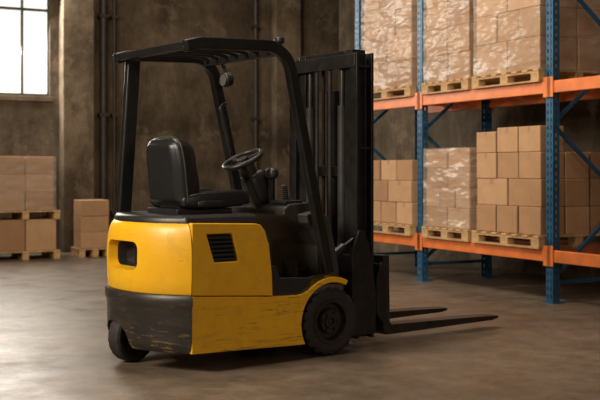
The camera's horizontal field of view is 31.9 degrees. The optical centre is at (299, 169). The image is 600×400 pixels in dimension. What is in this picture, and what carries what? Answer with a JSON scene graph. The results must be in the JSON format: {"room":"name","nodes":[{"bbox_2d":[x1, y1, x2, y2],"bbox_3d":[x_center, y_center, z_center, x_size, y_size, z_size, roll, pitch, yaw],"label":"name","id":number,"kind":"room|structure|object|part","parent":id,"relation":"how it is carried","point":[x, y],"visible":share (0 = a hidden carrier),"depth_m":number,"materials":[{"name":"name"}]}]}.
{"room":"warehouse","nodes":[
{"label":"warehouse","id":0,"kind":"room"},
{"bbox_2d":[0,0,338,249],"bbox_3d":[-2.410,-2.200,17.795,15.500,7.000,0.351,0,0,-27],"label":"wall","id":1,"kind":"structure","parent":0,"point":[175,100],"depth_m":17.72,"materials":[{"name":"concrete"}]},
{"bbox_2d":[0,0,48,96],"bbox_3d":[-4.990,-2.560,16.426,2.134,2.780,0.080,0,0,-27],"label":"window","id":2,"kind":"structure","parent":1,"relation":"in","point":[24,24],"depth_m":16.76,"materials":[{"name":"glass"}]},
{"bbox_2d":[0,95,53,101],"bbox_3d":[-4.926,-1.130,16.301,2.200,0.080,0.039,0,0,-27],"label":"trim","id":3,"kind":"structure","parent":1,"relation":"attached to","point":[2,97],"depth_m":16.59,"materials":[{"name":"concrete"}]},
{"bbox_2d":[59,0,93,251],"bbox_3d":[-3.583,-2.200,16.847,0.510,7.000,0.279,0,0,-27],"label":"pillar","id":4,"kind":"structure","parent":1,"relation":"attached to","point":[76,17],"depth_m":16.71,"materials":[{"name":"concrete"}]},
{"bbox_2d":[97,0,109,214],"bbox_3d":[-3.200,-2.150,17.098,0.170,6.900,0.170,0,0,-27],"label":"pipe","id":5,"kind":"object","parent":1,"relation":"attached to","point":[103,15],"visible":0.71,"depth_m":17.03,"materials":[{"name":"metal"}]},
{"bbox_2d":[110,0,117,219],"bbox_3d":[-3.047,-2.150,17.195,0.100,6.900,0.135,0,0,-27],"label":"pipe","id":6,"kind":"object","parent":1,"relation":"attached to","point":[114,16],"visible":0.79,"depth_m":17.14,"materials":[{"name":"metal"}]},
{"bbox_2d":[251,0,259,168],"bbox_3d":[-0.779,-2.150,18.338,0.120,6.900,0.145,0,0,-27],"label":"pipe","id":7,"kind":"object","parent":1,"relation":"attached to","point":[255,26],"visible":0.61,"depth_m":18.28,"materials":[{"name":"metal"}]},
{"bbox_2d":[269,0,300,199],"bbox_3d":[-0.261,-2.200,18.531,0.500,7.000,0.279,0,0,-27],"label":"pillar","id":8,"kind":"structure","parent":1,"relation":"attached to","point":[284,15],"depth_m":18.38,"materials":[{"name":"concrete"}]},
{"bbox_2d":[0,251,599,399],"bbox_3d":[0.000,1.350,12.000,28.000,0.100,36.000,0,0,0],"label":"floor","id":9,"kind":"structure","parent":0,"point":[54,344],"depth_m":7.36,"materials":[{"name":"concrete"}]},
{"bbox_2d":[0,249,59,259],"bbox_3d":[-4.133,1.235,15.500,1.000,0.130,0.800,0,0,-27],"label":"pallet","id":10,"kind":"object","parent":9,"relation":"on","point":[54,254],"visible":0.49,"depth_m":15.33,"materials":[{"name":"brown wood"}]},
{"bbox_2d":[0,219,24,251],"bbox_3d":[-4.247,0.945,15.224,0.440,0.449,0.360,0,0,-27],"label":"cardboard box","id":11,"kind":"object","parent":10,"relation":"on","point":[12,231],"visible":0.97,"depth_m":15.08,"materials":[{"name":"cardboard"}]},
{"bbox_2d":[0,209,59,219],"bbox_3d":[-4.133,0.654,15.500,1.000,0.130,0.800,0,0,-27],"label":"pallet","id":12,"kind":"object","parent":11,"relation":"on","point":[52,214],"visible":0.7,"depth_m":15.34,"materials":[{"name":"brown wood"}]},
{"bbox_2d":[0,192,24,210],"bbox_3d":[-4.236,0.454,15.230,0.400,0.269,0.360,0,0,-27],"label":"cardboard box","id":13,"kind":"object","parent":12,"relation":"on","point":[9,201],"visible":0.87,"depth_m":15.08,"materials":[{"name":"cardboard"}]},
{"bbox_2d":[0,174,24,191],"bbox_3d":[-4.231,0.189,15.241,0.400,0.259,0.360,0,0,-27],"label":"cardboard box","id":14,"kind":"object","parent":13,"relation":"on","point":[8,182],"visible":1,"depth_m":15.09,"materials":[{"name":"cardboard"}]},
{"bbox_2d":[0,157,23,173],"bbox_3d":[-4.239,-0.067,15.232,0.400,0.249,0.360,0,0,-27],"label":"cardboard box","id":15,"kind":"object","parent":14,"relation":"on","point":[8,165],"visible":1,"depth_m":15.08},
{"bbox_2d":[24,192,52,210],"bbox_3d":[-3.863,0.454,15.420,0.400,0.269,0.360,0,0,-27],"label":"cardboard box","id":16,"kind":"object","parent":12,"relation":"on","point":[34,201],"visible":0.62,"depth_m":15.25,"materials":[{"name":"cardboard"}]},
{"bbox_2d":[25,174,52,191],"bbox_3d":[-3.866,0.189,15.429,0.400,0.259,0.360,0,0,-27],"label":"cardboard box","id":17,"kind":"object","parent":16,"relation":"on","point":[33,182],"visible":0.74,"depth_m":15.26,"materials":[{"name":"cardboard"}]},
{"bbox_2d":[24,157,53,173],"bbox_3d":[-3.860,-0.067,15.426,0.400,0.249,0.360,0,0,-27],"label":"cardboard box","id":18,"kind":"object","parent":17,"relation":"on","point":[32,165],"visible":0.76,"depth_m":15.27,"materials":[{"name":"cardboard"}]},
{"bbox_2d":[25,218,55,250],"bbox_3d":[-3.844,0.945,15.428,0.440,0.449,0.360,0,0,-27],"label":"cardboard box","id":19,"kind":"object","parent":10,"relation":"on","point":[40,233],"visible":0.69,"depth_m":15.26,"materials":[{"name":"cardboard"}]},
{"bbox_2d":[70,247,106,257],"bbox_3d":[-3.165,1.235,15.900,0.500,0.130,0.500,0,0,-27],"label":"pallet","id":20,"kind":"object","parent":9,"relation":"on","point":[77,252],"visible":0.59,"depth_m":15.71,"materials":[{"name":"brown wood"}]},
{"bbox_2d":[74,231,107,248],"bbox_3d":[-3.160,1.050,15.896,0.430,0.239,0.430,0,0,-27],"label":"cardboard box","id":21,"kind":"object","parent":20,"relation":"on","point":[82,240],"visible":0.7,"depth_m":15.71,"materials":[{"name":"cardboard"}]},
{"bbox_2d":[74,215,108,231],"bbox_3d":[-3.166,0.809,15.907,0.430,0.239,0.430,0,0,-26],"label":"cardboard box","id":22,"kind":"object","parent":21,"relation":"on","point":[81,223],"visible":0.86,"depth_m":15.73,"materials":[{"name":"cardboard"}]},
{"bbox_2d":[74,199,108,215],"bbox_3d":[-3.159,0.570,15.897,0.430,0.239,0.430,0,0,-26],"label":"cardboard box","id":23,"kind":"object","parent":22,"relation":"on","point":[82,207],"visible":1,"depth_m":15.72,"materials":[{"name":"cardboard"}]},
{"bbox_2d":[105,37,497,360],"bbox_3d":[0.120,0.199,7.929,3.308,2.202,1.120,0,0,-37],"label":"forklift","id":24,"kind":"object","parent":9,"relation":"on","point":[188,273],"visible":1,"depth_m":7.24,"materials":[{"name":"yellow paint"}]},
{"bbox_3d":[-0.878,0.014,7.181,0.221,0.468,0.490,0,0,-37],"label":"backrest","id":25,"kind":"part","parent":24,"relation":"part of","materials":[{"name":"leather"}]},
{"bbox_3d":[-0.765,0.280,7.266,0.440,0.040,0.420,0,0,-37],"label":"seat","id":26,"kind":"part","parent":24,"relation":"part of","materials":[{"name":"black plastic"}]},
{"bbox_2d":[150,189,248,208],"bbox_3d":[-0.697,0.202,7.317,0.550,0.133,0.520,0,0,-37],"label":"seat cushion","id":27,"kind":"object","parent":24,"relation":"on","point":[180,198],"depth_m":7.09,"materials":[{"name":"black leather"}]},
{"bbox_3d":[-0.596,0.230,7.074,0.220,0.050,0.045,0,0,-37],"label":"armrest","id":28,"kind":"part","parent":24,"relation":"part of","materials":[{"name":"black plastic"}]},
{"bbox_2d":[206,233,236,261],"bbox_3d":[-0.510,0.503,6.803,0.243,0.183,0.025,0,0,-37],"label":"vent grille","id":29,"kind":"object","parent":24,"relation":"attached to","point":[220,247],"depth_m":6.80,"materials":[{"name":"black plastic"}]},
{"bbox_2d":[219,64,233,86],"bbox_3d":[-0.554,-0.704,7.828,0.131,0.182,0.202,0,0,0],"label":"work lamp","id":30,"kind":"object","parent":24,"relation":"attached to","point":[226,79],"depth_m":7.76,"materials":[{"name":"black plastic"}]},
{"bbox_3d":[-0.542,-0.270,7.933,0.174,0.487,0.047,0,0,-37],"label":"grab handle","id":31,"kind":"part","parent":24,"relation":"part of","materials":[{"name":"black plastic"}]},
{"bbox_3d":[-0.230,0.971,7.111,1.279,0.447,0.190,0,0,-37],"label":"panel","id":32,"kind":"part","parent":24,"relation":"part of","materials":[{"name":"yellow paint"}]},
{"bbox_3d":[-0.205,0.140,7.561,0.052,0.212,0.099,0,0,0],"label":"pod stem","id":33,"kind":"part","parent":24,"relation":"part of","materials":[{"name":"black plastic"}]},
{"bbox_2d":[274,37,284,44],"bbox_3d":[-0.141,-0.866,7.134,0.060,0.072,0.070,0,0,-37],"label":"lamp","id":34,"kind":"object","parent":24,"relation":"on","point":[279,40],"depth_m":7.11,"materials":[{"name":"black plastic"}]},
{"bbox_3d":[-0.103,0.166,7.475,0.070,0.119,0.060,0,0,-37],"label":"control lever","id":35,"kind":"part","parent":24,"relation":"part of","materials":[{"name":"rubber"}]},
{"bbox_2d":[271,200,301,203],"bbox_3d":[-0.097,0.227,7.479,0.155,0.023,0.180,0,0,-37],"label":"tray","id":36,"kind":"object","parent":24,"relation":"on","point":[272,201],"depth_m":7.41,"materials":[{"name":"black plastic"}]},
{"bbox_3d":[0.005,0.185,8.309,0.165,2.090,0.085,0,0,-37],"label":"rail","id":37,"kind":"part","parent":24,"relation":"part of","materials":[{"name":"metal"}]},
{"bbox_3d":[-0.024,0.739,7.202,0.484,0.197,0.063,0,0,-37],"label":"step sill","id":38,"kind":"part","parent":24,"relation":"part of","materials":[{"name":"black plastic"}]},
{"bbox_3d":[0.070,0.145,8.245,0.130,2.070,0.085,0,0,-37],"label":"rail","id":39,"kind":"part","parent":24,"relation":"part of","materials":[{"name":"metal"}]},
{"bbox_3d":[0.086,-0.650,8.148,0.051,0.340,0.052,0,0,-37],"label":"lift rod","id":40,"kind":"part","parent":24,"relation":"part of","materials":[{"name":"metal"}]},
{"bbox_3d":[0.182,0.100,8.114,0.012,1.800,0.030,0,0,-37],"label":"lift chain","id":41,"kind":"part","parent":24,"relation":"part of","materials":[{"name":"metal"}]},
{"bbox_3d":[0.320,-0.650,7.836,0.051,0.340,0.052,0,0,-37],"label":"lift rod","id":42,"kind":"part","parent":24,"relation":"part of","materials":[{"name":"metal"}]},
{"bbox_3d":[0.408,0.145,7.793,0.130,2.070,0.085,0,0,-37],"label":"rail","id":43,"kind":"part","parent":24,"relation":"part of","materials":[{"name":"metal"}]},
{"bbox_3d":[0.453,0.185,7.713,0.165,2.090,0.085,0,0,-37],"label":"rail","id":44,"kind":"part","parent":24,"relation":"part of","materials":[{"name":"metal"}]},
{"bbox_2d":[355,0,599,303],"bbox_3d":[2.624,-0.804,11.003,1.060,4.208,6.520,0,0,-27],"label":"rack","id":45,"kind":"object","parent":9,"relation":"on","point":[551,91],"visible":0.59,"depth_m":11.16,"materials":[{"name":"metal"}]},
{"bbox_3d":[0.775,-0.808,13.631,0.083,4.200,0.106,0,0,-27],"label":"post","id":46,"kind":"part","parent":45,"relation":"part of","materials":[{"name":"metal"}]},
{"bbox_2d":[374,221,440,235],"bbox_3d":[1.510,0.714,13.135,1.060,0.130,1.130,0,0,-27],"label":"pallet","id":47,"kind":"object","parent":45,"relation":"on","point":[388,228],"visible":0.38,"depth_m":12.75,"materials":[{"name":"brown wood"}]},
{"bbox_2d":[374,201,381,221],"bbox_3d":[1.133,0.518,13.348,0.470,0.259,0.343,0,0,-27],"label":"cardboard box","id":48,"kind":"object","parent":47,"relation":"on","point":[377,204],"visible":0.2,"depth_m":13.15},
{"bbox_2d":[374,180,388,200],"bbox_3d":[1.165,0.259,13.272,0.470,0.259,0.525,0,0,-27],"label":"cardboard box","id":49,"kind":"object","parent":48,"relation":"on","point":[380,186],"visible":0.29,"depth_m":13.06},
{"bbox_2d":[374,160,381,179],"bbox_3d":[1.121,0.004,13.350,0.470,0.249,0.343,0,0,-26],"label":"cardboard box","id":50,"kind":"object","parent":49,"relation":"on","point":[377,163],"visible":0.21,"depth_m":13.13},
{"bbox_2d":[381,201,396,222],"bbox_3d":[1.296,0.518,13.027,0.470,0.259,0.343,0,0,-27],"label":"cardboard box","id":51,"kind":"object","parent":47,"relation":"on","point":[388,209],"visible":0.44,"depth_m":12.92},
{"bbox_2d":[397,202,425,224],"bbox_3d":[1.457,0.518,12.695,0.470,0.259,0.343,0,0,-27],"label":"cardboard box","id":52,"kind":"object","parent":47,"relation":"on","point":[406,212],"visible":0.47,"depth_m":12.52,"materials":[{"name":"cardboard"}]},
{"bbox_2d":[388,180,425,202],"bbox_3d":[1.410,0.259,12.777,0.470,0.259,0.525,0,0,-26],"label":"cardboard box","id":53,"kind":"object","parent":52,"relation":"on","point":[398,191],"visible":0.48,"depth_m":12.61,"materials":[{"name":"cardboard"}]},
{"bbox_2d":[381,160,397,180],"bbox_3d":[1.297,0.004,13.028,0.470,0.249,0.343,0,0,-27],"label":"cardboard box","id":54,"kind":"object","parent":53,"relation":"on","point":[388,167],"visible":0.46,"depth_m":12.90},
{"bbox_2d":[397,160,425,180],"bbox_3d":[1.461,0.004,12.701,0.470,0.249,0.343,0,0,-27],"label":"cardboard box","id":55,"kind":"object","parent":53,"relation":"on","point":[406,169],"visible":0.49,"depth_m":12.53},
{"bbox_2d":[374,85,455,100],"bbox_3d":[1.499,-0.936,13.157,1.060,0.130,1.180,0,0,-27],"label":"pallet","id":56,"kind":"object","parent":45,"relation":"on","point":[409,90],"visible":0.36,"depth_m":12.74,"materials":[{"name":"brown wood"}]},
{"bbox_2d":[374,64,379,89],"bbox_3d":[1.107,-1.161,13.381,0.470,0.319,0.360,0,0,-27],"label":"cardboard box","id":57,"kind":"object","parent":56,"relation":"on","point":[376,67],"visible":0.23,"depth_m":13.16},
{"bbox_2d":[363,37,387,64],"bbox_3d":[1.143,-1.482,13.302,0.470,0.319,0.550,0,0,-27],"label":"cardboard box","id":58,"kind":"object","parent":57,"relation":"on","point":[379,47],"visible":0.36,"depth_m":13.11,"materials":[{"name":"cardboard"}]},
{"bbox_2d":[364,15,378,40],"bbox_3d":[1.110,-1.792,13.387,0.470,0.299,0.360,0,0,-27],"label":"cardboard box","id":59,"kind":"object","parent":58,"relation":"on","point":[371,24],"visible":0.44,"depth_m":13.28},
{"bbox_2d":[365,0,379,17],"bbox_3d":[1.115,-2.087,13.382,0.470,0.289,0.360,0,0,-26],"label":"cardboard box","id":60,"kind":"object","parent":59,"relation":"on","point":[372,7],"visible":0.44,"depth_m":13.26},
{"bbox_2d":[380,62,396,89],"bbox_3d":[1.284,-1.161,13.048,0.470,0.319,0.360,0,0,-27],"label":"cardboard box","id":61,"kind":"object","parent":56,"relation":"on","point":[387,70],"visible":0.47,"depth_m":12.93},
{"bbox_2d":[396,59,440,86],"bbox_3d":[1.453,-1.161,12.705,0.470,0.319,0.360,0,0,-27],"label":"cardboard box","id":62,"kind":"object","parent":56,"relation":"on","point":[406,70],"visible":0.47,"depth_m":12.54,"materials":[{"name":"cardboard"}]},
{"bbox_2d":[388,32,425,62],"bbox_3d":[1.409,-1.482,12.785,0.470,0.319,0.550,0,0,-27],"label":"cardboard box","id":63,"kind":"object","parent":62,"relation":"on","point":[403,46],"visible":0.48,"depth_m":12.62,"materials":[{"name":"cardboard"}]},
{"bbox_2d":[379,11,395,37],"bbox_3d":[1.278,-1.792,13.042,0.470,0.299,0.360,0,0,-26],"label":"cardboard box","id":64,"kind":"object","parent":63,"relation":"on","point":[387,21],"visible":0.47,"depth_m":12.92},
{"bbox_2d":[380,0,395,13],"bbox_3d":[1.280,-2.087,13.046,0.470,0.289,0.360,0,0,-27],"label":"cardboard box","id":65,"kind":"object","parent":64,"relation":"on","point":[386,6],"visible":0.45,"depth_m":12.93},
{"bbox_2d":[396,6,425,34],"bbox_3d":[1.454,-1.792,12.710,0.470,0.299,0.360,0,0,-27],"label":"cardboard box","id":66,"kind":"object","parent":63,"relation":"on","point":[406,18],"visible":0.47,"depth_m":12.55,"materials":[{"name":"cardboard"}]},
{"bbox_2d":[396,0,425,9],"bbox_3d":[1.452,-2.087,12.703,0.470,0.289,0.360,0,0,-27],"label":"cardboard box","id":67,"kind":"object","parent":66,"relation":"on","point":[400,4],"visible":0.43,"depth_m":12.56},
{"bbox_3d":[1.598,-0.808,14.049,0.083,4.200,0.106,0,0,-27],"label":"post","id":68,"kind":"part","parent":45,"relation":"part of","materials":[{"name":"metal"}]},
{"bbox_3d":[1.440,-0.808,12.318,0.083,4.200,0.106,0,0,-27],"label":"post","id":69,"kind":"part","parent":45,"relation":"part of","materials":[{"name":"metal"}]},
{"bbox_2d":[421,78,499,94],"bbox_3d":[2.082,-0.936,12.007,1.060,0.130,0.900,0,0,-27],"label":"pallet","id":70,"kind":"object","parent":45,"relation":"on","point":[464,84],"visible":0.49,"depth_m":11.74,"materials":[{"name":"brown wood"}]},
{"bbox_2d":[427,54,448,82],"bbox_3d":[1.767,-1.151,12.089,0.470,0.299,0.410,0,0,-27],"label":"cardboard box","id":71,"kind":"object","parent":70,"relation":"on","point":[437,66],"visible":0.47,"depth_m":11.95,"materials":[{"name":"cardboard"}]},
{"bbox_2d":[426,28,447,57],"bbox_3d":[1.761,-1.452,12.085,0.470,0.299,0.410,0,0,-27],"label":"cardboard box","id":72,"kind":"object","parent":71,"relation":"on","point":[436,40],"visible":0.47,"depth_m":11.95,"materials":[{"name":"cardboard"}]},
{"bbox_2d":[427,1,447,31],"bbox_3d":[1.765,-1.752,12.080,0.470,0.299,0.410,0,0,-26],"label":"cardboard box","id":73,"kind":"object","parent":72,"relation":"on","point":[437,14],"visible":0.47,"depth_m":11.95,"materials":[{"name":"cardboard"}]},
{"bbox_2d":[427,0,448,5],"bbox_3d":[1.765,-2.037,12.084,0.470,0.269,0.410,0,0,-27],"label":"cardboard box","id":74,"kind":"object","parent":73,"relation":"on","point":[429,2],"visible":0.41,"depth_m":12.03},
{"bbox_2d":[449,50,476,79],"bbox_3d":[1.966,-1.151,11.702,0.470,0.299,0.410,0,0,-27],"label":"cardboard box","id":75,"kind":"object","parent":70,"relation":"on","point":[462,65],"visible":0.48,"depth_m":11.53,"materials":[{"name":"cardboard"}]},
{"bbox_2d":[448,23,477,53],"bbox_3d":[1.955,-1.452,11.707,0.470,0.299,0.410,0,0,-27],"label":"cardboard box","id":76,"kind":"object","parent":75,"relation":"on","point":[461,38],"visible":0.48,"depth_m":11.53,"materials":[{"name":"cardboard"}]},
{"bbox_2d":[448,0,476,26],"bbox_3d":[1.958,-1.752,11.710,0.470,0.299,0.410,0,0,-27],"label":"cardboard box","id":77,"kind":"object","parent":76,"relation":"on","point":[460,12],"visible":0.47,"depth_m":11.55,"materials":[{"name":"cardboard"}]},
{"bbox_2d":[421,226,499,241],"bbox_3d":[2.082,0.714,12.007,1.060,0.130,0.900,0,0,-27],"label":"pallet","id":78,"kind":"object","parent":45,"relation":"on","point":[427,231],"visible":0.37,"depth_m":11.74,"materials":[{"name":"brown wood"}]},
{"bbox_2d":[426,207,447,227],"bbox_3d":[1.763,0.536,12.082,0.470,0.224,0.410,0,0,-27],"label":"cardboard box","id":79,"kind":"object","parent":78,"relation":"on","point":[435,216],"visible":0.47,"depth_m":11.95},
{"bbox_2d":[427,187,442,206],"bbox_3d":[1.731,0.311,12.145,0.470,0.224,0.267,0,0,-27],"label":"cardboard box","id":80,"kind":"object","parent":79,"relation":"on","point":[433,193],"visible":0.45,"depth_m":12.03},
{"bbox_2d":[427,168,448,187],"bbox_3d":[1.771,0.088,12.083,0.470,0.219,0.410,0,0,-27],"label":"cardboard box","id":81,"kind":"object","parent":80,"relation":"on","point":[436,177],"visible":0.49,"depth_m":11.97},
{"bbox_2d":[427,149,448,167],"bbox_3d":[1.764,-0.129,12.082,0.470,0.214,0.410,0,0,-27],"label":"cardboard box","id":82,"kind":"object","parent":81,"relation":"on","point":[436,158],"visible":0.48,"depth_m":11.94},
{"bbox_2d":[440,188,455,207],"bbox_3d":[1.859,0.311,11.900,0.470,0.224,0.267,0,0,-27],"label":"cardboard box","id":83,"kind":"object","parent":79,"relation":"on","point":[447,195],"visible":0.44,"depth_m":11.76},
{"bbox_2d":[448,208,476,229],"bbox_3d":[1.958,0.536,11.696,0.470,0.224,0.410,0,0,-27],"label":"cardboard box","id":84,"kind":"object","parent":78,"relation":"on","point":[459,218],"visible":0.48,"depth_m":11.52,"materials":[{"name":"cardboard"}]},
{"bbox_2d":[456,188,476,208],"bbox_3d":[1.999,0.311,11.640,0.470,0.224,0.267,0,0,-27],"label":"cardboard box","id":85,"kind":"object","parent":84,"relation":"on","point":[466,198],"visible":0.48,"depth_m":11.47,"materials":[{"name":"cardboard"}]},
{"bbox_2d":[448,168,477,187],"bbox_3d":[1.963,0.088,11.706,0.470,0.219,0.410,0,0,-27],"label":"cardboard box","id":86,"kind":"object","parent":85,"relation":"on","point":[457,177],"visible":0.51,"depth_m":11.54,"materials":[{"name":"cardboard"}]},
{"bbox_2d":[449,148,476,167],"bbox_3d":[1.965,-0.129,11.699,0.470,0.214,0.410,0,0,-26],"label":"cardboard box","id":87,"kind":"object","parent":86,"relation":"on","point":[466,157],"visible":0.5,"depth_m":11.52,"materials":[{"name":"cardboard"}]},
{"bbox_3d":[2.264,-0.808,12.736,0.083,4.200,0.106,0,0,-27],"label":"post","id":88,"kind":"part","parent":45,"relation":"part of","materials":[{"name":"metal"}]},
{"bbox_2d":[471,68,599,88],"bbox_3d":[2.565,-0.936,11.052,1.060,0.130,1.100,0,0,-27],"label":"pallet","id":89,"kind":"object","parent":45,"relation":"on","point":[534,75],"visible":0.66,"depth_m":10.77,"materials":[{"name":"brown wood"}]},
{"bbox_2d":[477,41,507,76],"bbox_3d":[2.230,-1.167,11.185,0.470,0.329,0.510,0,0,-27],"label":"cardboard box","id":90,"kind":"object","parent":89,"relation":"on","point":[491,58],"visible":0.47,"depth_m":11.06,"materials":[{"name":"cardboard"}]},
{"bbox_2d":[477,15,498,45],"bbox_3d":[2.182,-1.482,11.255,0.470,0.299,0.333,0,0,-27],"label":"cardboard box","id":91,"kind":"object","parent":90,"relation":"on","point":[487,27],"visible":0.47,"depth_m":11.12,"materials":[{"name":"cardboard"}]},
{"bbox_2d":[477,0,508,17],"bbox_3d":[2.223,-1.792,11.177,0.470,0.319,0.510,0,0,-27],"label":"cardboard box","id":92,"kind":"object","parent":91,"relation":"on","point":[485,8],"visible":0.46,"depth_m":11.07,"materials":[{"name":"cardboard"}]},
{"bbox_2d":[508,36,575,72],"bbox_3d":[2.466,-1.167,10.711,0.470,0.329,0.510,0,0,-27],"label":"cardboard box","id":93,"kind":"object","parent":89,"relation":"on","point":[529,53],"visible":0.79,"depth_m":10.54,"materials":[{"name":"cardboard"}]},
{"bbox_2d":[498,10,518,42],"bbox_3d":[2.353,-1.482,10.937,0.470,0.299,0.333,0,0,-27],"label":"cardboard box","id":94,"kind":"object","parent":93,"relation":"on","point":[508,22],"visible":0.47,"depth_m":10.82,"materials":[{"name":"cardboard"}]},
{"bbox_2d":[519,5,575,38],"bbox_3d":[2.503,-1.482,10.629,0.470,0.299,0.333,0,0,-27],"label":"cardboard box","id":95,"kind":"object","parent":93,"relation":"on","point":[532,20],"visible":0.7,"depth_m":10.52,"materials":[{"name":"cardboard"}]},
{"bbox_2d":[508,0,575,11],"bbox_3d":[2.463,-1.792,10.697,0.470,0.319,0.510,0,0,-27],"label":"cardboard box","id":96,"kind":"object","parent":95,"relation":"on","point":[513,5],"visible":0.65,"depth_m":10.55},
{"bbox_2d":[576,38,599,71],"bbox_3d":[2.908,-1.167,10.926,0.470,0.329,0.510,0,0,-27],"label":"cardboard box","id":97,"kind":"object","parent":89,"relation":"on","point":[587,50],"visible":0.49,"depth_m":10.64,"materials":[{"name":"cardboard"}]},
{"bbox_2d":[576,9,599,39],"bbox_3d":[2.936,-1.482,10.851,0.470,0.299,0.333,0,0,-27],"label":"cardboard box","id":98,"kind":"object","parent":97,"relation":"on","point":[586,27],"visible":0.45,"depth_m":10.65,"materials":[{"name":"cardboard"}]},
{"bbox_2d":[576,0,599,10],"bbox_3d":[2.907,-1.792,10.926,0.470,0.319,0.510,0,0,-27],"label":"cardboard box","id":99,"kind":"object","parent":98,"relation":"on","point":[592,4],"visible":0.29,"depth_m":10.67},
{"bbox_2d":[471,230,599,248],"bbox_3d":[2.565,0.714,11.052,1.060,0.130,1.100,0,0,-27],"label":"pallet","id":100,"kind":"object","parent":45,"relation":"on","point":[506,239],"visible":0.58,"depth_m":10.72,"materials":[{"name":"brown wood"}]},
{"bbox_2d":[477,204,496,231],"bbox_3d":[2.109,0.508,11.217,0.307,0.279,0.333,0,0,-26],"label":"cardboard box","id":101,"kind":"object","parent":100,"relation":"on","point":[486,214],"visible":0.47,"depth_m":11.12,"materials":[{"name":"cardboard"}]},
{"bbox_2d":[477,178,508,205],"bbox_3d":[2.157,0.229,11.140,0.307,0.279,0.510,0,0,-27],"label":"cardboard box","id":102,"kind":"object","parent":101,"relation":"on","point":[490,191],"visible":0.71,"depth_m":11.04,"materials":[{"name":"cardboard"}]},
{"bbox_2d":[477,153,497,177],"bbox_3d":[2.110,-0.046,11.216,0.307,0.269,0.333,0,0,-27],"label":"cardboard box","id":103,"kind":"object","parent":102,"relation":"on","point":[487,163],"visible":0.49,"depth_m":11.12,"materials":[{"name":"cardboard"}]},
{"bbox_2d":[477,131,497,152],"bbox_3d":[2.108,-0.293,11.216,0.307,0.223,0.333,0,0,-27],"label":"cardboard box","id":104,"kind":"object","parent":103,"relation":"on","point":[486,141],"visible":0.49,"depth_m":11.12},
{"bbox_2d":[498,152,519,178],"bbox_3d":[2.278,-0.046,10.903,0.307,0.269,0.333,0,0,-27],"label":"cardboard box","id":105,"kind":"object","parent":102,"relation":"on","point":[508,163],"visible":0.5,"depth_m":10.82,"materials":[{"name":"cardboard"}]},
{"bbox_2d":[497,127,518,152],"bbox_3d":[2.272,-0.311,10.902,0.307,0.259,0.333,0,0,-27],"label":"cardboard box","id":106,"kind":"object","parent":105,"relation":"on","point":[507,137],"visible":0.48,"depth_m":10.82,"materials":[{"name":"cardboard"}]},
{"bbox_2d":[497,205,519,233],"bbox_3d":[2.268,0.508,10.902,0.307,0.279,0.333,0,0,-27],"label":"cardboard box","id":107,"kind":"object","parent":100,"relation":"on","point":[507,216],"visible":0.48,"depth_m":10.81,"materials":[{"name":"cardboard"}]},
{"bbox_2d":[519,206,563,235],"bbox_3d":[2.434,0.508,10.584,0.307,0.279,0.333,0,0,-27],"label":"cardboard box","id":108,"kind":"object","parent":100,"relation":"on","point":[532,220],"visible":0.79,"depth_m":10.49,"materials":[{"name":"cardboard"}]},
{"bbox_2d":[509,179,564,206],"bbox_3d":[2.400,0.229,10.666,0.307,0.279,0.510,0,0,-27],"label":"cardboard box","id":109,"kind":"object","parent":108,"relation":"on","point":[522,192],"visible":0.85,"depth_m":10.51,"materials":[{"name":"cardboard"}]},
{"bbox_2d":[519,152,563,178],"bbox_3d":[2.434,-0.046,10.590,0.307,0.269,0.333,0,0,-27],"label":"cardboard box","id":110,"kind":"object","parent":109,"relation":"on","point":[532,165],"visible":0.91,"depth_m":10.49,"materials":[{"name":"cardboard"}]},
{"bbox_2d":[519,125,563,151],"bbox_3d":[2.432,-0.311,10.597,0.307,0.259,0.333,0,0,-27],"label":"cardboard box","id":111,"kind":"object","parent":110,"relation":"on","point":[531,138],"visible":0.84,"depth_m":10.49,"materials":[{"name":"cardboard"}]},
{"bbox_2d":[564,206,588,234],"bbox_3d":[2.727,0.508,10.731,0.307,0.279,0.333,0,0,-26],"label":"cardboard box","id":112,"kind":"object","parent":100,"relation":"on","point":[576,219],"visible":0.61,"depth_m":10.57,"materials":[{"name":"cardboard"}]},
{"bbox_2d":[564,179,588,206],"bbox_3d":[2.683,0.229,10.807,0.307,0.279,0.510,0,0,-27],"label":"cardboard box","id":113,"kind":"object","parent":112,"relation":"on","point":[576,190],"visible":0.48,"depth_m":10.57,"materials":[{"name":"cardboard"}]},
{"bbox_2d":[564,152,588,178],"bbox_3d":[2.721,-0.046,10.735,0.307,0.269,0.333,0,0,-26],"label":"cardboard box","id":114,"kind":"object","parent":113,"relation":"on","point":[575,167],"visible":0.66,"depth_m":10.58,"materials":[{"name":"cardboard"}]},
{"bbox_2d":[589,206,599,233],"bbox_3d":[3.018,0.508,10.884,0.307,0.279,0.333,0,0,-27],"label":"cardboard box","id":115,"kind":"object","parent":100,"relation":"on","point":[594,211],"visible":0.38,"depth_m":10.69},
{"bbox_2d":[589,179,599,205],"bbox_3d":[2.978,0.229,10.963,0.307,0.279,0.510,0,0,-27],"label":"cardboard box","id":116,"kind":"object","parent":115,"relation":"on","point":[594,184],"visible":0.31,"depth_m":10.69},
{"bbox_2d":[588,152,599,178],"bbox_3d":[3.017,-0.046,10.886,0.307,0.269,0.333,0,0,-27],"label":"cardboard box","id":117,"kind":"object","parent":116,"relation":"on","point":[594,157],"visible":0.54,"depth_m":10.69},
{"bbox_3d":[2.474,-0.808,10.277,0.083,4.200,0.106,0,0,-27],"label":"post","id":118,"kind":"part","parent":45,"relation":"part of","materials":[{"name":"metal"}]},
{"bbox_3d":[2.480,1.295,10.280,0.150,0.010,0.160,0,0,-27],"label":"foot plate","id":119,"kind":"part","parent":45,"relation":"part of","materials":[{"name":"blue paint"}]},
{"bbox_2d":[339,0,599,282],"bbox_3d":[5.174,-2.200,9.067,0.300,7.000,19.400,0,0,-27],"label":"wall","id":120,"kind":"structure","parent":0,"point":[394,132],"depth_m":14.45,"materials":[{"name":"concrete"}]}
]}

